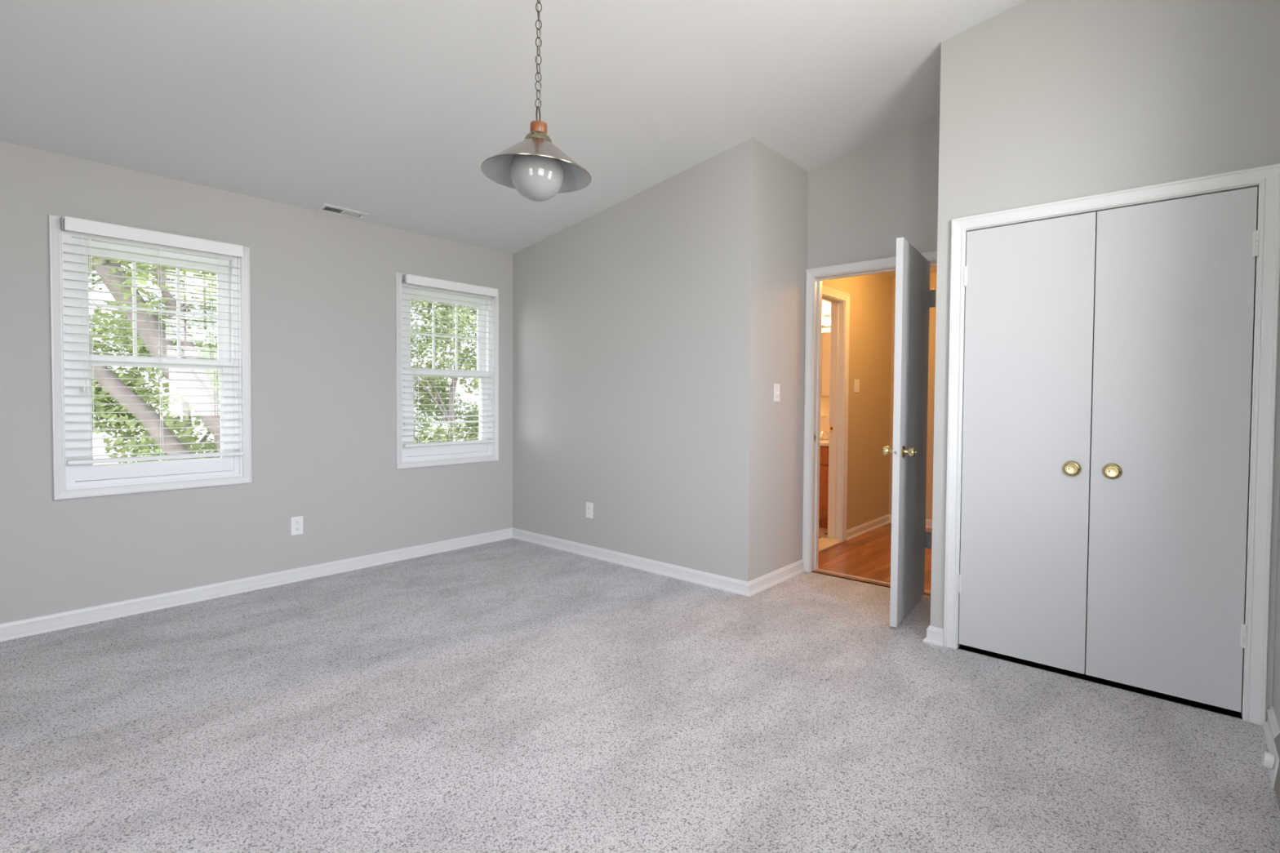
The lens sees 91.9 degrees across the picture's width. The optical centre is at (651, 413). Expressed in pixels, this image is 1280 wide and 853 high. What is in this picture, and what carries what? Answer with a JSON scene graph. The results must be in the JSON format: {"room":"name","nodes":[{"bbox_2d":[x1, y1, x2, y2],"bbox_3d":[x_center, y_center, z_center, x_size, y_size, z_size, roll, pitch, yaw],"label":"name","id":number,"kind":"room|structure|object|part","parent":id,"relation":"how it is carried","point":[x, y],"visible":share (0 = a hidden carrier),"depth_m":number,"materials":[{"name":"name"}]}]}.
{"room":"empty bedroom","nodes":[
{"label":"empty bedroom","id":0,"kind":"room"},
{"bbox_2d":[0,141,512,623],"bbox_3d":[-2.809,-0.139,3.635,0.150,2.740,4.990,2,2,41],"label":"wall","id":1,"kind":"structure","parent":0,"point":[322,284],"depth_m":3.92,"materials":[{"name":"beige paint"}]},
{"bbox_2d":[48,214,251,500],"bbox_3d":[-2.852,-0.295,3.572,0.180,1.462,0.895,2,2,41],"label":"window","id":2,"kind":"structure","parent":1,"relation":"in","point":[88,480],"depth_m":3.46,"materials":[{"name":"white plastic"}]},
{"bbox_3d":[-2.856,-0.607,3.570,0.038,0.665,0.723,2,2,41],"label":"sash","id":3,"kind":"part","parent":2,"relation":"part of","materials":[{"name":"white plastic"}]},
{"bbox_2d":[60,216,243,465],"bbox_3d":[-2.776,-0.380,3.505,0.071,1.279,0.809,2,2,41],"label":"window blind","id":4,"kind":"object","parent":2,"relation":"attached to","point":[70,224],"visible":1,"depth_m":3.46,"materials":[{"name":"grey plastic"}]},
{"bbox_3d":[-2.971,-0.545,3.237,0.002,0.799,0.002,2,2,41],"label":"pull cord","id":5,"kind":"part","parent":4,"relation":"part of","materials":[{"name":"white fabric"}]},
{"bbox_3d":[-2.960,-0.540,3.249,0.002,0.809,0.002,2,2,41],"label":"pull cord","id":6,"kind":"part","parent":4,"relation":"part of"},
{"bbox_3d":[-2.973,-0.351,3.290,0.054,1.208,0.003,2,2,41],"label":"ladder cord","id":7,"kind":"part","parent":4,"relation":"part of","materials":[{"name":"white fabric"}]},
{"bbox_3d":[-2.787,0.248,3.527,0.048,0.022,0.791,2,2,41],"label":"rail","id":8,"kind":"part","parent":4,"relation":"part of","materials":[{"name":"white plastic"}]},
{"bbox_3d":[-2.783,-0.356,3.512,0.054,1.208,0.003,2,2,41],"label":"ladder cord","id":9,"kind":"part","parent":4,"relation":"part of","materials":[{"name":"white fabric"}]},
{"bbox_3d":[-2.592,-0.360,3.734,0.054,1.208,0.003,2,2,41],"label":"ladder cord","id":10,"kind":"part","parent":4,"relation":"part of","materials":[{"name":"white fabric"}]},
{"bbox_3d":[-2.523,-0.542,3.760,0.002,0.824,0.002,2,2,41],"label":"pull cord","id":11,"kind":"part","parent":4,"relation":"part of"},
{"bbox_2d":[88,260,217,358],"bbox_3d":[-2.853,-0.597,3.574,0.012,0.554,0.605,2,2,41],"label":"grille","id":12,"kind":"object","parent":2,"relation":"attached to","point":[173,263],"depth_m":3.61,"materials":[{"name":"white plastic"}]},
{"bbox_3d":[-2.829,0.016,3.558,0.038,0.669,0.723,2,2,41],"label":"sash","id":13,"kind":"part","parent":2,"relation":"part of","materials":[{"name":"white plastic"}]},
{"bbox_2d":[0,528,512,641],"bbox_3d":[-2.750,1.071,3.608,0.026,0.083,4.750,2,2,41],"label":"baseboard","id":14,"kind":"structure","parent":1,"relation":"attached to","point":[61,620],"depth_m":3.77,"materials":[{"name":"white wood"}]},
{"bbox_2d":[290,515,302,535],"bbox_3d":[-2.340,0.737,4.091,0.008,0.120,0.074,2,2,41],"label":"wall outlet","id":15,"kind":"object","parent":1,"relation":"attached to","point":[296,522],"visible":1,"depth_m":4.09,"materials":[{"name":"white plastic"}]},
{"bbox_2d":[294,520,299,525],"bbox_3d":[-2.339,0.718,4.089,0.004,0.034,0.034,2,2,41],"label":"receptacle","id":16,"kind":"object","parent":15,"relation":"attached to","point":[296,522],"depth_m":4.09,"materials":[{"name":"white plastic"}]},
{"bbox_2d":[294,525,300,531],"bbox_3d":[-2.339,0.757,4.090,0.004,0.034,0.034,2,2,41],"label":"receptacle","id":17,"kind":"object","parent":15,"relation":"attached to","point":[297,528],"depth_m":4.09,"materials":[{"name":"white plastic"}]},
{"bbox_2d":[395,272,498,469],"bbox_3d":[-1.654,-0.323,4.971,0.180,1.450,0.902,2,2,41],"label":"window","id":18,"kind":"structure","parent":1,"relation":"in","point":[443,455],"depth_m":4.92,"materials":[{"name":"white plastic"}]},
{"bbox_2d":[410,301,477,369],"bbox_3d":[-1.656,-0.623,4.973,0.012,0.548,0.612,2,2,41],"label":"grille","id":19,"kind":"object","parent":18,"relation":"attached to","point":[457,303],"depth_m":5.01,"materials":[{"name":"white plastic"}]},
{"bbox_3d":[-1.659,-0.633,4.969,0.038,0.659,0.730,2,2,41],"label":"sash","id":20,"kind":"part","parent":18,"relation":"part of","materials":[{"name":"white plastic"}]},
{"bbox_3d":[-1.631,-0.015,4.957,0.038,0.663,0.730,2,2,41],"label":"sash","id":21,"kind":"part","parent":18,"relation":"part of","materials":[{"name":"white plastic"}]},
{"bbox_2d":[401,274,497,447],"bbox_3d":[-1.576,-0.399,4.908,0.071,1.283,0.816,2,2,41],"label":"window blind","id":22,"kind":"object","parent":18,"relation":"attached to","point":[409,278],"visible":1,"depth_m":4.87,"materials":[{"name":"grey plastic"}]},
{"bbox_3d":[-1.775,-0.569,4.634,0.002,0.795,0.002,2,2,41],"label":"pull cord","id":23,"kind":"part","parent":22,"relation":"part of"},
{"bbox_3d":[-1.777,-0.371,4.687,0.054,1.214,0.003,2,2,41],"label":"ladder cord","id":24,"kind":"part","parent":22,"relation":"part of","materials":[{"name":"white fabric"}]},
{"bbox_3d":[-1.590,0.231,4.926,0.048,0.022,0.798,2,2,41],"label":"rail","id":25,"kind":"part","parent":22,"relation":"part of","materials":[{"name":"white plastic"}]},
{"bbox_3d":[-1.585,-0.376,4.911,0.054,1.214,0.003,2,2,41],"label":"ladder cord","id":26,"kind":"part","parent":22,"relation":"part of","materials":[{"name":"white fabric"}]},
{"bbox_3d":[-1.393,-0.380,5.135,0.054,1.214,0.003,2,2,41],"label":"ladder cord","id":27,"kind":"part","parent":22,"relation":"part of","materials":[{"name":"white fabric"}]},
{"bbox_3d":[-1.324,-0.567,5.161,0.002,0.820,0.002,2,2,41],"label":"pull cord","id":28,"kind":"part","parent":22,"relation":"part of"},
{"bbox_2d":[0,0,1026,253],"bbox_3d":[-0.661,-1.744,2.200,6.009,1.057,5.809,2,2,41],"label":"ceiling","id":29,"kind":"structure","parent":0,"point":[392,112],"depth_m":3.02,"materials":[{"name":"paint"}]},
{"bbox_2d":[315,203,368,220],"bbox_3d":[-2.093,-1.369,4.197,0.121,0.023,0.295,2,2,41],"label":"ceiling vent","id":30,"kind":"object","parent":29,"relation":"in","point":[327,208],"visible":1,"depth_m":4.19,"materials":[{"name":"white metal"}]},
{"bbox_2d":[480,0,591,201],"bbox_3d":[-0.413,-1.245,2.242,0.393,0.935,0.394,0,1,-2],"label":"pendant lamp","id":31,"kind":"object","parent":29,"relation":"hanging from","point":[536,168],"visible":1,"depth_m":2.21,"materials":[{"name":"silver metal"}]},
{"bbox_3d":[-0.415,-0.925,2.250,0.394,0.131,0.394,2,2,41],"label":"lamp shade","id":32,"kind":"part","parent":31,"relation":"part of","materials":[{"name":"silver metal"}]},
{"bbox_3d":[-0.416,-0.872,2.251,0.193,0.189,0.193,2,2,41],"label":"globe","id":33,"kind":"part","parent":31,"relation":"part of","materials":[{"name":"white glass"}]},
{"bbox_3d":[-0.407,-1.363,2.238,0.016,0.600,0.014,2,2,41],"label":"cord","id":34,"kind":"part","parent":31,"relation":"part of","materials":[{"name":"grey metal"}]},
{"bbox_2d":[0,523,1279,852],"bbox_3d":[-0.052,1.202,3.203,4.959,0.120,7.840,2,2,41],"label":"floor","id":35,"kind":"structure","parent":0,"point":[508,695],"depth_m":2.28,"materials":[{"name":"grey carpet"}]},
{"bbox_2d":[818,537,844,552],"bbox_3d":[1.373,1.100,5.115,0.155,0.016,0.700,2,2,41],"label":"threshold","id":36,"kind":"object","parent":35,"relation":"on","point":[828,543],"visible":0.49,"depth_m":5.22,"materials":[{"name":"stone"}]},
{"bbox_2d":[812,569,930,595],"bbox_3d":[1.465,1.127,4.160,0.807,0.010,0.040,2,2,41],"label":"threshold","id":37,"kind":"object","parent":35,"relation":"on","point":[815,571],"visible":0.56,"depth_m":4.20,"materials":[{"name":"brown wood"}]},
{"bbox_2d":[747,137,808,582],"bbox_3d":[0.855,-0.542,4.184,0.100,3.570,0.858,2,2,41],"label":"wall","id":38,"kind":"structure","parent":0,"point":[780,186],"depth_m":4.08,"materials":[{"name":"beige paint"}]},
{"bbox_2d":[747,559,804,596],"bbox_3d":[0.839,1.083,4.123,0.026,0.083,0.752,2,2,41],"label":"baseboard","id":39,"kind":"structure","parent":38,"relation":"attached to","point":[760,584],"depth_m":4.10,"materials":[{"name":"white wood"}]},
{"bbox_2d":[773,383,779,401],"bbox_3d":[0.831,-0.141,4.082,0.015,0.120,0.074,2,2,41],"label":"light switch","id":40,"kind":"object","parent":38,"relation":"attached to","point":[776,386],"visible":1,"depth_m":4.08,"materials":[{"name":"white plastic"}]},
{"bbox_2d":[818,527,827,541],"bbox_3d":[1.027,1.141,5.919,1.465,0.120,1.950,2,2,41],"label":"floor","id":41,"kind":"structure","parent":0,"point":[823,532],"depth_m":5.66,"materials":[{"name":"tile"}]},
{"bbox_2d":[818,445,828,528],"bbox_3d":[1.564,0.684,6.227,0.960,0.785,0.564,2,2,41],"label":"vanity cabinet","id":42,"kind":"object","parent":41,"relation":"on","point":[824,451],"visible":0.09,"depth_m":5.82,"materials":[{"name":"brown wood"}]},
{"bbox_3d":[1.570,0.726,5.867,0.440,0.480,0.020,2,2,41],"label":"cabinet door","id":43,"kind":"part","parent":42,"relation":"part of","materials":[{"name":"brown wood"}]},
{"bbox_3d":[1.572,0.389,5.858,0.440,0.145,0.022,2,2,41],"label":"drawer","id":44,"kind":"part","parent":42,"relation":"part of","materials":[{"name":"brown wood"}]},
{"bbox_2d":[820,431,829,446],"bbox_3d":[1.564,0.234,6.213,0.980,0.113,0.572,2,2,41],"label":"countertop","id":45,"kind":"structure","parent":42,"relation":"on","point":[823,442],"depth_m":5.85,"materials":[{"name":"stone"}]},
{"bbox_2d":[820,430,828,439],"bbox_3d":[1.719,0.209,6.139,0.162,0.096,0.159,2,2,41],"label":"faucet","id":46,"kind":"object","parent":45,"relation":"on","point":[822,433],"visible":0.59,"depth_m":6.16,"materials":[{"name":"silver metal"}]},
{"bbox_2d":[820,300,831,431],"bbox_3d":[1.632,-0.232,6.592,1.450,2.600,0.100,2,2,41],"label":"wall","id":47,"kind":"structure","parent":0,"point":[826,306],"depth_m":6.38,"materials":[{"name":"paint"}]},
{"bbox_2d":[820,332,830,395],"bbox_3d":[1.617,-0.519,6.518,0.850,0.653,0.016,2,2,41],"label":"bathroom mirror","id":48,"kind":"object","parent":47,"relation":"attached to","point":[825,336],"visible":0.02,"depth_m":6.36,"materials":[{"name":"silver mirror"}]},
{"bbox_2d":[822,315,831,327],"bbox_3d":[1.594,-0.958,6.447,0.810,0.113,0.143,2,2,41],"label":"vanity light","id":49,"kind":"object","parent":47,"relation":"attached to","point":[826,319],"visible":0.1,"depth_m":6.31,"materials":[{"name":"white glass"}]},
{"bbox_3d":[1.730,-0.952,6.297,0.092,0.092,0.092,2,2,41],"label":"bulb","id":50,"kind":"part","parent":49,"relation":"part of","materials":[{"name":"white glass"}]},
{"bbox_2d":[822,273,892,529],"bbox_3d":[1.699,-0.143,5.469,0.115,2.720,2.181,2,2,41],"label":"wall","id":51,"kind":"structure","parent":0,"point":[870,295],"depth_m":5.75,"materials":[{"name":"beige paint"}]},
{"bbox_2d":[822,285,849,540],"bbox_3d":[1.373,0.038,5.095,0.154,2.132,0.844,2,2,41],"label":"door frame","id":52,"kind":"structure","parent":51,"relation":"attached to","point":[839,300],"depth_m":5.35,"materials":[{"name":"white wood"}]},
{"bbox_2d":[853,379,859,392],"bbox_3d":[1.835,-0.249,5.529,0.009,0.118,0.118,2,2,41],"label":"light switch","id":53,"kind":"object","parent":51,"relation":"attached to","point":[856,382],"visible":1,"depth_m":5.52,"materials":[{"name":"white plastic"}]},
{"bbox_2d":[846,514,889,540],"bbox_3d":[2.042,1.054,5.802,0.026,0.083,1.065,2,2,41],"label":"baseboard","id":54,"kind":"structure","parent":51,"relation":"attached to","point":[851,533],"depth_m":5.76,"materials":[{"name":"white wood"}]},
{"bbox_2d":[512,0,1279,721],"bbox_3d":[0.557,-0.538,3.933,4.859,3.570,0.148,2,2,41],"label":"wall","id":55,"kind":"structure","parent":0,"point":[632,319],"depth_m":3.90,"materials":[{"name":"beige paint"}]},
{"bbox_2d":[586,502,592,518],"bbox_3d":[-0.479,0.743,4.779,0.074,0.120,0.008,2,2,41],"label":"wall outlet","id":56,"kind":"object","parent":55,"relation":"attached to","point":[588,505],"visible":1,"depth_m":4.78,"materials":[{"name":"white plastic"}]},
{"bbox_2d":[511,528,749,596],"bbox_3d":[-0.306,1.063,4.625,2.419,0.083,0.026,2,2,41],"label":"baseboard","id":57,"kind":"structure","parent":55,"relation":"attached to","point":[706,579],"depth_m":4.44,"materials":[{"name":"white wood"}]},
{"bbox_2d":[923,625,943,646],"bbox_3d":[1.419,1.113,3.113,0.094,0.083,0.026,2,2,41],"label":"baseboard","id":58,"kind":"structure","parent":55,"relation":"attached to","point":[935,635],"depth_m":3.11,"materials":[{"name":"white wood"}]},
{"bbox_2d":[956,211,1097,674],"bbox_3d":[1.713,0.130,2.866,0.520,2.016,0.062,2,2,41],"label":"door","id":59,"kind":"structure","parent":55,"relation":"in","point":[1022,585],"depth_m":2.84,"materials":[{"name":"white paint"}]},
{"bbox_3d":[1.850,0.242,2.727,0.070,0.070,0.027,2,2,41],"label":"knob","id":60,"kind":"part","parent":59,"relation":"part of","materials":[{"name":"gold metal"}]},
{"bbox_2d":[942,163,1279,725],"bbox_3d":[1.929,0.113,2.727,1.141,2.108,0.120,2,2,41],"label":"door frame","id":61,"kind":"structure","parent":55,"relation":"attached to","point":[1266,178],"depth_m":2.37,"materials":[{"name":"white wood"}]},
{"bbox_2d":[1085,186,1259,712],"bbox_3d":[2.105,0.141,2.530,0.503,2.016,0.062,2,2,41],"label":"door","id":62,"kind":"structure","parent":55,"relation":"in","point":[1173,328],"depth_m":2.51,"materials":[{"name":"white paint"}]},
{"bbox_3d":[1.959,0.245,2.634,0.070,0.070,0.027,2,2,41],"label":"knob","id":63,"kind":"part","parent":62,"relation":"part of","materials":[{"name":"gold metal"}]},
{"bbox_2d":[881,266,937,277],"bbox_3d":[2.424,-1.383,4.825,2.000,0.120,2.181,2,2,41],"label":"ceiling","id":64,"kind":"structure","parent":0,"point":[933,269],"depth_m":5.90,"materials":[{"name":"paint"}]},
{"bbox_2d":[888,271,937,519],"bbox_3d":[3.135,-0.137,5.610,1.885,2.720,0.100,2,2,41],"label":"wall","id":65,"kind":"structure","parent":0,"point":[932,317],"depth_m":5.95,"materials":[{"name":"beige paint"}]},
{"bbox_2d":[888,514,932,528],"bbox_3d":[3.048,1.065,5.625,1.785,0.083,0.026,2,2,41],"label":"baseboard","id":66,"kind":"structure","parent":65,"relation":"attached to","point":[928,522],"depth_m":5.96,"materials":[{"name":"white wood"}]},
{"bbox_2d":[930,53,941,586],"bbox_3d":[1.712,-0.515,3.357,0.100,3.570,0.771,2,2,41],"label":"wall","id":67,"kind":"structure","parent":0,"point":[940,53],"depth_m":3.10,"materials":[{"name":"beige paint"}]},
{"bbox_2d":[882,236,935,627],"bbox_3d":[1.519,0.099,3.542,0.177,2.056,0.734,2,2,41],"label":"door","id":68,"kind":"structure","parent":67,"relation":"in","point":[914,299],"depth_m":3.43,"materials":[{"name":"white paint"}]},
{"bbox_3d":[1.291,0.200,3.353,0.069,0.066,0.066,2,2,41],"label":"knob","id":69,"kind":"part","parent":68,"relation":"part of","materials":[{"name":"gold metal"}]},
{"bbox_3d":[1.292,0.202,3.269,0.025,0.056,0.002,1,2,34],"label":"latch plate","id":70,"kind":"part","parent":68,"relation":"part of","materials":[{"name":"white paint"}]},
{"bbox_3d":[1.368,0.202,3.293,0.069,0.066,0.066,2,2,41],"label":"knob","id":71,"kind":"part","parent":68,"relation":"part of","materials":[{"name":"gold metal"}]},
{"bbox_2d":[807,116,1097,622],"bbox_3d":[2.014,-0.521,3.681,2.516,3.570,0.115,2,2,41],"label":"wall","id":72,"kind":"structure","parent":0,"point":[860,202],"depth_m":4.05,"materials":[{"name":"beige paint"}]},
{"bbox_2d":[802,250,937,572],"bbox_3d":[1.484,0.059,4.146,0.929,2.139,0.154,2,2,41],"label":"door frame","id":73,"kind":"structure","parent":72,"relation":"attached to","point":[815,277],"depth_m":4.37,"materials":[{"name":"white wood"}]},
{"bbox_2d":[1271,477,1279,728],"bbox_3d":[1.153,-0.455,0.780,0.150,3.570,5.814,2,2,41],"label":"wall","id":74,"kind":"structure","parent":0,"point":[1276,680],"depth_m":2.27,"materials":[{"name":"beige paint"}]},
{"bbox_2d":[1262,731,1279,810],"bbox_3d":[1.211,1.119,1.061,0.058,0.165,2.630,2,2,41],"label":"baseboard heater","id":75,"kind":"object","parent":74,"relation":"attached to","point":[1271,760],"visible":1,"depth_m":1.99,"materials":[{"name":"metal"}]},
{"bbox_3d":[2.002,1.123,2.010,0.027,0.050,0.049,2,2,41],"label":"thermostat knob","id":76,"kind":"part","parent":75,"relation":"part of","materials":[{"name":"white plastic"}]},
{"bbox_3d":[1.216,1.065,1.042,0.028,0.058,2.610,2,2,41],"label":"panel","id":77,"kind":"part","parent":75,"relation":"part of","materials":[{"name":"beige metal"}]},
{"bbox_3d":[1.172,1.125,0.999,0.036,0.140,2.484,2,2,41],"label":"panel","id":78,"kind":"part","parent":75,"relation":"part of","materials":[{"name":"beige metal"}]},
{"bbox_2d":[1262,704,1279,752],"bbox_3d":[2.212,1.141,2.206,0.026,0.083,0.372,2,2,41],"label":"baseboard","id":79,"kind":"structure","parent":74,"relation":"attached to","point":[1271,728],"depth_m":2.24,"materials":[{"name":"white wood"}]},
{"label":"outside","id":80,"kind":"structure","parent":0,"visible":0},
{"bbox_3d":[-18.561,3.808,20.320,44.400,0.350,80.000,2,2,41],"label":"ground","id":81,"kind":"structure","parent":80,"visible":0},
{"bbox_2d":[88,256,220,462],"bbox_3d":[-6.113,-0.350,7.354,3.930,8.948,6.722,2,2,41],"label":"leaning tree","id":82,"kind":"object","parent":81,"relation":"on","point":[189,395],"visible":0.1,"depth_m":6.84,"materials":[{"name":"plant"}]},
{"bbox_2d":[88,262,220,463],"bbox_3d":[-8.407,-0.128,11.052,5.242,8.139,4.841,0,1,-7],"label":"broadleaf tree","id":83,"kind":"object","parent":81,"relation":"on","point":[188,304],"visible":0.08,"depth_m":11.02,"materials":[{"name":"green plant"}]},
{"bbox_2d":[191,274,217,457],"bbox_3d":[-9.273,-0.857,16.440,5.551,9.352,5.142,1,2,35],"label":"broadleaf tree","id":84,"kind":"object","parent":81,"relation":"on","point":[205,340],"visible":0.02,"depth_m":15.42,"materials":[{"name":"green plant"}]},
{"bbox_2d":[410,298,478,443],"bbox_3d":[-4.529,-0.281,14.053,4.480,8.376,4.013,0,1,-15],"label":"broadleaf tree","id":85,"kind":"object","parent":81,"relation":"on","point":[436,388],"visible":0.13,"depth_m":13.69,"materials":[{"name":"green plant"}]},
{"bbox_2d":[410,305,478,441],"bbox_3d":[-5.515,-0.866,20.947,5.270,9.164,5.491,2,2,38],"label":"broadleaf tree","id":86,"kind":"object","parent":81,"relation":"on","point":[411,315],"visible":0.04,"depth_m":19.96,"materials":[{"name":"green plant"}]}
]}

